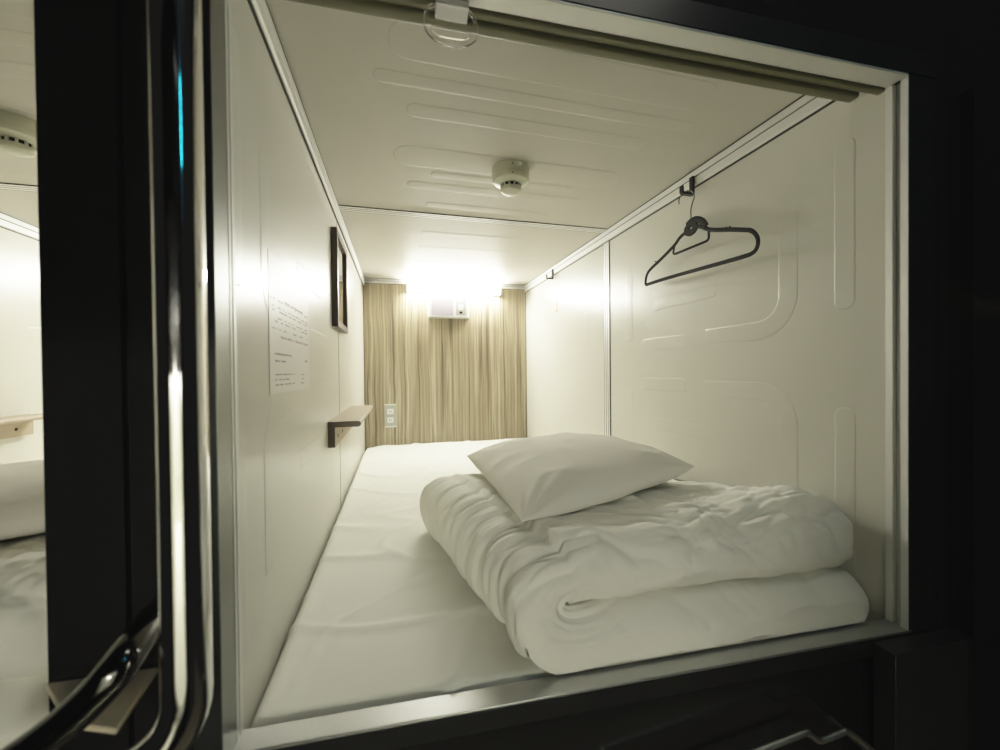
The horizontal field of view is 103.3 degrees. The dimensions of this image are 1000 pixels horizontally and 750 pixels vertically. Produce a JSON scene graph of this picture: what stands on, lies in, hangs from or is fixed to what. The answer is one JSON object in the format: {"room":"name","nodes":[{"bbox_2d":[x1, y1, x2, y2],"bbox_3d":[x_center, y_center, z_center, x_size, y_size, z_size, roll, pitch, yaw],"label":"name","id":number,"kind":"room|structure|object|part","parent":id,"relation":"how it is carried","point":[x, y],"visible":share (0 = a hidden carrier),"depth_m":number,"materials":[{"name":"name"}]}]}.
{"room":"capsule hotel","nodes":[
{"label":"capsule hotel","id":0,"kind":"room"},
{"bbox_2d":[0,0,37,226],"bbox_3d":[-1.223,-0.591,1.364,1.074,0.020,2.004,-1,1,-15],"label":"ceiling","id":1,"kind":"structure","parent":0,"point":[17,52],"depth_m":0.80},
{"bbox_2d":[0,109,36,157],"bbox_3d":[-1.107,-0.542,0.905,0.108,0.072,0.108,-1,1,-15],"label":"smoke detector","id":2,"kind":"object","parent":1,"relation":"attached to","point":[17,131],"visible":0.84,"depth_m":0.88,"materials":[{"name":"beige plastic"}]},
{"bbox_2d":[0,135,36,150],"bbox_3d":[-1.107,-0.527,0.905,0.060,0.012,0.060,-1,1,-15],"label":"vent","id":3,"kind":"object","parent":2,"relation":"attached to","point":[7,142],"depth_m":0.89,"materials":[{"name":"beige plastic"}]},
{"bbox_2d":[0,227,42,463],"bbox_3d":[-1.734,-0.008,1.232,0.020,1.172,2.012,-1,1,-15],"label":"wall","id":4,"kind":"structure","parent":0,"point":[20,325],"depth_m":1.47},
{"bbox_2d":[0,182,37,191],"bbox_3d":[-1.202,-0.579,1.283,1.030,0.003,0.049,-1,1,-15],"label":"trim","id":5,"kind":"structure","parent":4,"relation":"attached to","point":[6,186],"depth_m":1.21,"materials":[{"name":"metal"}]},
{"bbox_2d":[0,212,38,240],"bbox_3d":[-1.728,-0.549,1.240,0.010,0.051,1.968,-1,1,-15],"label":"trim","id":6,"kind":"structure","parent":4,"relation":"attached to","point":[10,223],"depth_m":1.47,"materials":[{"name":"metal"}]},
{"bbox_2d":[0,414,42,438],"bbox_3d":[-1.671,0.187,1.221,0.092,0.076,0.588,-1,1,-15],"label":"wall shelf","id":7,"kind":"object","parent":4,"relation":"attached to","point":[16,425],"visible":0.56,"depth_m":1.42,"materials":[{"name":"beige laminate"}]},
{"bbox_2d":[231,0,364,728],"bbox_3d":[-0.596,-0.022,1.465,0.020,1.172,2.012,-1,1,-15],"label":"wall","id":8,"kind":"structure","parent":0,"point":[292,499],"depth_m":0.68,"materials":[{"name":"white plastic"}]},
{"bbox_2d":[209,0,243,749],"bbox_3d":[-0.332,-0.035,0.473,0.010,0.980,0.052,-1,1,-12],"label":"trim","id":9,"kind":"structure","parent":8,"relation":"attached to","point":[220,23],"depth_m":0.47,"materials":[{"name":"metal"}]},
{"bbox_2d":[267,249,308,394],"bbox_3d":[-0.408,-0.086,0.777,0.001,0.234,0.292,-1,1,-15],"label":"notice sheet","id":10,"kind":"object","parent":8,"relation":"attached to","point":[287,294],"visible":1,"depth_m":0.74,"materials":[{"name":"paper"}]},
{"bbox_2d":[247,0,364,285],"bbox_3d":[-0.590,-0.564,1.473,0.010,0.051,1.968,-1,1,-15],"label":"trim","id":11,"kind":"structure","parent":8,"relation":"attached to","point":[260,10],"depth_m":0.79,"materials":[{"name":"metal"}]},
{"bbox_2d":[331,226,347,333],"bbox_3d":[-0.559,-0.314,1.382,0.019,0.317,0.260,-1,1,-15],"label":"wall mirror","id":12,"kind":"object","parent":8,"relation":"attached to","point":[339,285],"visible":1,"depth_m":1.34,"materials":[{"name":"brown wood"}]},
{"bbox_2d":[338,242,344,324],"bbox_3d":[-0.561,-0.314,1.382,0.007,0.281,0.221,-1,1,-15],"label":"mirror glass","id":13,"kind":"object","parent":12,"relation":"attached to","point":[341,247],"depth_m":1.40,"materials":[{"name":"silver metal"}]},
{"bbox_2d":[338,331,340,489],"bbox_3d":[-0.566,-0.023,1.390,0.001,1.034,0.004,-1,1,-15],"label":"trim","id":14,"kind":"structure","parent":8,"relation":"attached to","point":[338,331],"depth_m":1.39,"materials":[{"name":"grey plastic"}]},
{"bbox_2d":[328,405,372,447],"bbox_3d":[-0.533,0.173,1.454,0.092,0.076,0.588,-1,1,-15],"label":"wall shelf","id":15,"kind":"object","parent":8,"relation":"attached to","point":[340,425],"visible":1,"depth_m":1.24,"materials":[{"name":"beige laminate"}]},
{"bbox_2d":[364,283,526,449],"bbox_3d":[-0.330,-0.036,2.571,1.090,1.172,0.020,-1,1,-15],"label":"wall","id":16,"kind":"structure","parent":0,"point":[447,380],"depth_m":2.55,"materials":[{"name":"beige wood"}]},
{"bbox_2d":[385,404,395,427],"bbox_3d":[-0.683,0.254,2.465,0.068,0.146,0.012,-1,1,-15],"label":"wall outlet","id":17,"kind":"object","parent":16,"relation":"attached to","point":[390,409],"visible":1,"depth_m":2.46,"materials":[{"name":"white plastic"}]},
{"bbox_2d":[387,417,392,422],"bbox_3d":[-0.682,0.281,2.462,0.036,0.032,0.004,-1,1,-15],"label":"socket","id":18,"kind":"object","parent":17,"relation":"attached to","point":[389,419],"depth_m":2.46,"materials":[{"name":"white plastic"}]},
{"bbox_2d":[387,409,392,413],"bbox_3d":[-0.683,0.228,2.462,0.036,0.032,0.004,-1,1,-15],"label":"socket","id":19,"kind":"object","parent":17,"relation":"attached to","point":[389,411],"depth_m":2.46,"materials":[{"name":"white plastic"}]},
{"bbox_2d":[364,278,524,289],"bbox_3d":[-0.332,-0.587,2.551,1.050,0.032,0.010,-1,1,-15],"label":"trim","id":20,"kind":"structure","parent":16,"relation":"attached to","point":[381,280],"depth_m":2.54,"materials":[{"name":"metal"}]},
{"bbox_2d":[363,286,526,450],"bbox_3d":[-0.328,-0.046,2.561,1.050,1.052,0.001,-1,1,-15],"label":"trim","id":21,"kind":"structure","parent":16,"relation":"attached to","point":[363,286],"depth_m":2.43,"materials":[{"name":"grey plastic"}]},
{"bbox_2d":[428,293,468,318],"bbox_3d":[-0.329,-0.441,2.531,0.259,0.154,0.052,-1,1,-15],"label":"control panel","id":22,"kind":"object","parent":16,"relation":"attached to","point":[440,305],"visible":1,"depth_m":2.51,"materials":[{"name":"white plastic"}]},
{"bbox_2d":[431,294,452,315],"bbox_3d":[-0.365,-0.443,2.501,0.138,0.132,0.004,-1,1,-15],"label":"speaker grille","id":23,"kind":"object","parent":22,"relation":"attached to","point":[441,304],"depth_m":2.50,"materials":[{"name":"white plastic"}]},
{"bbox_3d":[-0.329,-0.366,2.535,0.259,0.004,0.046,-1,1,-15],"label":"shadow trim","id":24,"kind":"part","parent":22,"relation":"part of","materials":[{"name":"grey plastic"}]},
{"bbox_2d":[458,304,462,309],"bbox_3d":[-0.251,-0.436,2.527,0.032,0.038,0.004,-1,1,-15],"label":"switch","id":25,"kind":"object","parent":22,"relation":"attached to","point":[460,306],"depth_m":2.52,"materials":[{"name":"white plastic"}]},
{"bbox_2d":[456,296,465,314],"bbox_3d":[-0.249,-0.444,2.531,0.066,0.123,0.004,-1,1,-15],"label":"switch plate","id":26,"kind":"object","parent":22,"relation":"attached to","point":[460,300],"depth_m":2.53,"materials":[{"name":"white plastic"}]},
{"bbox_2d":[406,283,501,295],"bbox_3d":[-0.290,-0.545,2.531,0.608,0.048,0.070,-1,1,-15],"label":"lamp","id":27,"kind":"object","parent":16,"relation":"attached to","point":[410,288],"visible":0.99,"depth_m":2.51,"materials":[{"name":"white plastic"}]},
{"bbox_2d":[33,0,999,749],"bbox_3d":[-0.135,0.148,0.523,3.600,2.900,0.069,-1,1,-12],"label":"wall","id":28,"kind":"structure","parent":0,"point":[81,123],"depth_m":0.54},
{"bbox_2d":[0,596,158,749],"bbox_3d":[-0.426,0.309,0.372,0.205,0.156,0.132,-1,1,-15],"label":"handrail","id":29,"kind":"object","parent":28,"relation":"attached to","point":[125,657],"visible":0.79,"depth_m":0.33,"materials":[{"name":"silver metal"}]},
{"bbox_2d":[45,668,157,733],"bbox_3d":[-0.424,0.334,0.398,0.117,0.006,0.083,-1,1,-12],"label":"step tread","id":30,"kind":"structure","parent":28,"relation":"attached to","point":[113,717],"depth_m":0.41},
{"bbox_2d":[120,0,135,744],"bbox_3d":[-0.965,-0.043,0.340,1.136,1.067,0.045,-1,1,-11],"label":"trim","id":31,"kind":"structure","parent":28,"relation":"attached to","point":[120,0],"depth_m":0.45,"materials":[{"name":"black metal"}]},
{"bbox_2d":[128,0,212,749],"bbox_3d":[-0.331,-0.213,0.380,0.117,1.170,0.164,-1,1,-15],"label":"pole","id":32,"kind":"object","parent":28,"relation":"attached to","point":[174,27],"visible":1,"depth_m":0.33,"materials":[{"name":"silver metal"}]},
{"bbox_2d":[194,0,937,749],"bbox_3d":[0.201,-0.045,0.578,1.136,1.042,0.044,-1,1,-12],"label":"trim","id":33,"kind":"structure","parent":28,"relation":"attached to","point":[921,68],"depth_m":0.63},
{"bbox_2d":[233,619,911,749],"bbox_3d":[0.186,0.447,0.591,1.062,0.004,0.034,-1,1,-11],"label":"trim","id":34,"kind":"structure","parent":28,"relation":"attached to","point":[315,729],"depth_m":0.56,"materials":[{"name":"metal"}]},
{"bbox_2d":[286,0,884,102],"bbox_3d":[0.170,-0.496,0.611,1.044,0.077,0.049,-1,1,-11],"label":"roller blind","id":35,"kind":"object","parent":28,"relation":"attached to","point":[453,15],"visible":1,"depth_m":0.60,"materials":[{"name":"white plastic"}]},
{"bbox_2d":[462,0,907,87],"bbox_3d":[0.173,-0.514,0.580,1.054,0.026,0.032,-1,1,-11],"label":"trim","id":36,"kind":"structure","parent":28,"relation":"attached to","point":[554,11],"depth_m":0.60,"materials":[{"name":"metal"}]},
{"bbox_2d":[750,727,874,749],"bbox_3d":[0.382,0.575,0.600,0.445,0.074,0.044,-1,1,-11],"label":"handle","id":37,"kind":"object","parent":28,"relation":"attached to","point":[843,731],"visible":1,"depth_m":0.60,"materials":[{"name":"silver metal"}]},
{"bbox_2d":[852,92,867,101],"bbox_3d":[0.168,-0.550,0.623,1.050,0.073,0.053,-1,1,-11],"label":"trim","id":38,"kind":"structure","parent":28,"relation":"attached to","point":[861,94],"depth_m":0.74,"materials":[{"name":"white plastic"}]},
{"bbox_2d":[873,629,967,749],"bbox_3d":[0.705,0.652,0.662,0.156,0.414,0.032,-1,1,-12],"label":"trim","id":39,"kind":"structure","parent":28,"relation":"attached to","point":[921,680],"depth_m":0.65,"materials":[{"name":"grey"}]},
{"bbox_2d":[266,0,801,284],"bbox_3d":[-0.086,-0.605,1.597,1.074,0.020,2.004,-1,1,-15],"label":"ceiling","id":40,"kind":"structure","parent":0,"point":[399,118],"depth_m":0.96,"materials":[{"name":"white plastic"}]},
{"bbox_2d":[339,205,606,232],"bbox_3d":[-0.064,-0.593,1.516,1.030,0.003,0.049,-1,1,-15],"label":"trim","id":41,"kind":"structure","parent":40,"relation":"attached to","point":[348,208],"depth_m":1.50,"materials":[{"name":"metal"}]},
{"bbox_2d":[492,160,528,196],"bbox_3d":[0.031,-0.556,1.138,0.108,0.072,0.108,-1,1,-15],"label":"smoke detector","id":42,"kind":"object","parent":40,"relation":"attached to","point":[509,176],"visible":1,"depth_m":1.11,"materials":[{"name":"beige plastic"}]},
{"bbox_2d":[500,180,520,187],"bbox_3d":[0.031,-0.541,1.138,0.060,0.012,0.060,-1,1,-15],"label":"vent","id":43,"kind":"object","parent":42,"relation":"attached to","point":[503,183],"depth_m":1.11,"materials":[{"name":"beige plastic"}]},
{"bbox_2d":[526,88,885,621],"bbox_3d":[0.445,-0.035,1.709,0.020,1.172,2.062,-1,1,-15],"label":"wall","id":44,"kind":"structure","parent":0,"point":[764,368],"depth_m":0.96,"materials":[{"name":"white plastic"}]},
{"bbox_2d":[546,269,553,279],"bbox_3d":[0.274,-0.557,2.183,0.042,0.055,0.015,-1,1,-15],"label":"coat hook","id":45,"kind":"object","parent":44,"relation":"attached to","point":[552,270],"visible":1,"depth_m":2.18,"materials":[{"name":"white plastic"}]},
{"bbox_2d":[603,241,610,435],"bbox_3d":[0.448,-0.036,1.653,0.003,1.034,0.049,-1,1,-15],"label":"trim","id":46,"kind":"structure","parent":44,"relation":"attached to","point":[606,247],"depth_m":1.65,"materials":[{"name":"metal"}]},
{"bbox_2d":[524,95,835,292],"bbox_3d":[0.422,-0.576,1.712,0.010,0.051,2.013,-1,1,-15],"label":"trim","id":47,"kind":"structure","parent":44,"relation":"attached to","point":[804,107],"depth_m":1.08,"materials":[{"name":"metal"}]},
{"bbox_2d":[679,176,694,196],"bbox_3d":[0.542,-0.549,1.147,0.042,0.055,0.015,-1,1,-15],"label":"coat hook","id":48,"kind":"object","parent":44,"relation":"attached to","point":[682,192],"visible":0.94,"depth_m":1.15,"materials":[{"name":"black plastic"}]},
{"bbox_3d":[0.540,-0.534,1.147,0.036,0.024,0.013,-1,1,-15],"label":"hook arm","id":49,"kind":"part","parent":48,"relation":"part of","materials":[{"name":"black plastic"}]},
{"bbox_3d":[0.559,-0.549,1.152,0.008,0.055,0.015,-1,1,-15],"label":"plate","id":50,"kind":"part","parent":48,"relation":"part of","materials":[{"name":"black plastic"}]},
{"bbox_2d":[644,190,759,285],"bbox_3d":[0.543,-0.407,1.124,0.013,0.250,0.441,-1,1,-15],"label":"clothes hanger","id":51,"kind":"object","parent":48,"relation":"hanging from","point":[696,222],"visible":1,"depth_m":1.09,"materials":[{"name":"black plastic"}]},
{"bbox_3d":[0.548,-0.421,1.107,0.005,0.050,0.092,-1,1,-15],"label":"crown plate","id":52,"kind":"part","parent":51,"relation":"part of","materials":[{"name":"black plastic"}]},
{"bbox_3d":[0.544,-0.350,1.125,0.005,0.137,0.441,-1,1,-15],"label":"frame","id":53,"kind":"part","parent":51,"relation":"part of","materials":[{"name":"black plastic"}]},
{"bbox_2d":[885,75,908,629],"bbox_3d":[0.697,-0.035,0.691,0.011,0.946,0.033,-1,1,-11],"label":"trim","id":54,"kind":"structure","parent":44,"relation":"attached to","point":[896,96],"depth_m":0.69,"materials":[{"name":"metal"}]},
{"bbox_3d":[-0.075,0.577,1.615,1.090,0.040,2.008,-1,1,-15],"label":"floor","id":55,"kind":"structure","parent":0,"visible":0},
{"bbox_2d":[250,438,864,727],"bbox_3d":[-0.066,0.488,1.575,1.038,0.134,2.041,-1,1,-15],"label":"mattress","id":56,"kind":"object","parent":55,"relation":"on","point":[385,616],"visible":0.42,"depth_m":0.73,"materials":[{"name":"fabric"}]},
{"bbox_2d":[420,473,868,674],"bbox_3d":[0.231,0.331,0.918,0.792,0.212,0.640,-1,1,-15],"label":"duvet","id":57,"kind":"object","parent":56,"relation":"on","point":[673,566],"visible":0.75,"depth_m":0.67,"materials":[{"name":"fabric"}]},
{"bbox_2d":[467,432,693,520],"bbox_3d":[0.187,0.226,1.051,0.585,0.107,0.459,-1,1,-29],"label":"pillow","id":58,"kind":"object","parent":57,"relation":"on","point":[538,477],"visible":1,"depth_m":0.88,"materials":[{"name":"fabric"}]},
{"bbox_3d":[-1.213,0.591,1.382,1.090,0.040,2.008,-1,1,-15],"label":"floor","id":59,"kind":"structure","parent":0,"visible":0},
{"bbox_3d":[-1.204,0.502,1.342,1.038,0.134,2.041,-1,1,-15],"label":"mattress","id":60,"kind":"object","parent":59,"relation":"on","visible":0},
{"bbox_2d":[0,533,48,748],"bbox_3d":[-0.906,0.345,0.686,0.792,0.212,0.640,-1,1,-15],"label":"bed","id":61,"kind":"object","parent":60,"relation":"on","point":[24,698],"visible":0.12,"depth_m":0.47,"materials":[{"name":"fabric"}]},
{"bbox_2d":[0,459,44,540],"bbox_3d":[-0.951,0.240,0.818,0.585,0.107,0.459,-1,1,-29],"label":"pillow","id":62,"kind":"object","parent":61,"relation":"on","point":[22,507],"visible":0.13,"depth_m":0.68,"materials":[{"name":"fabric"}]}
]}

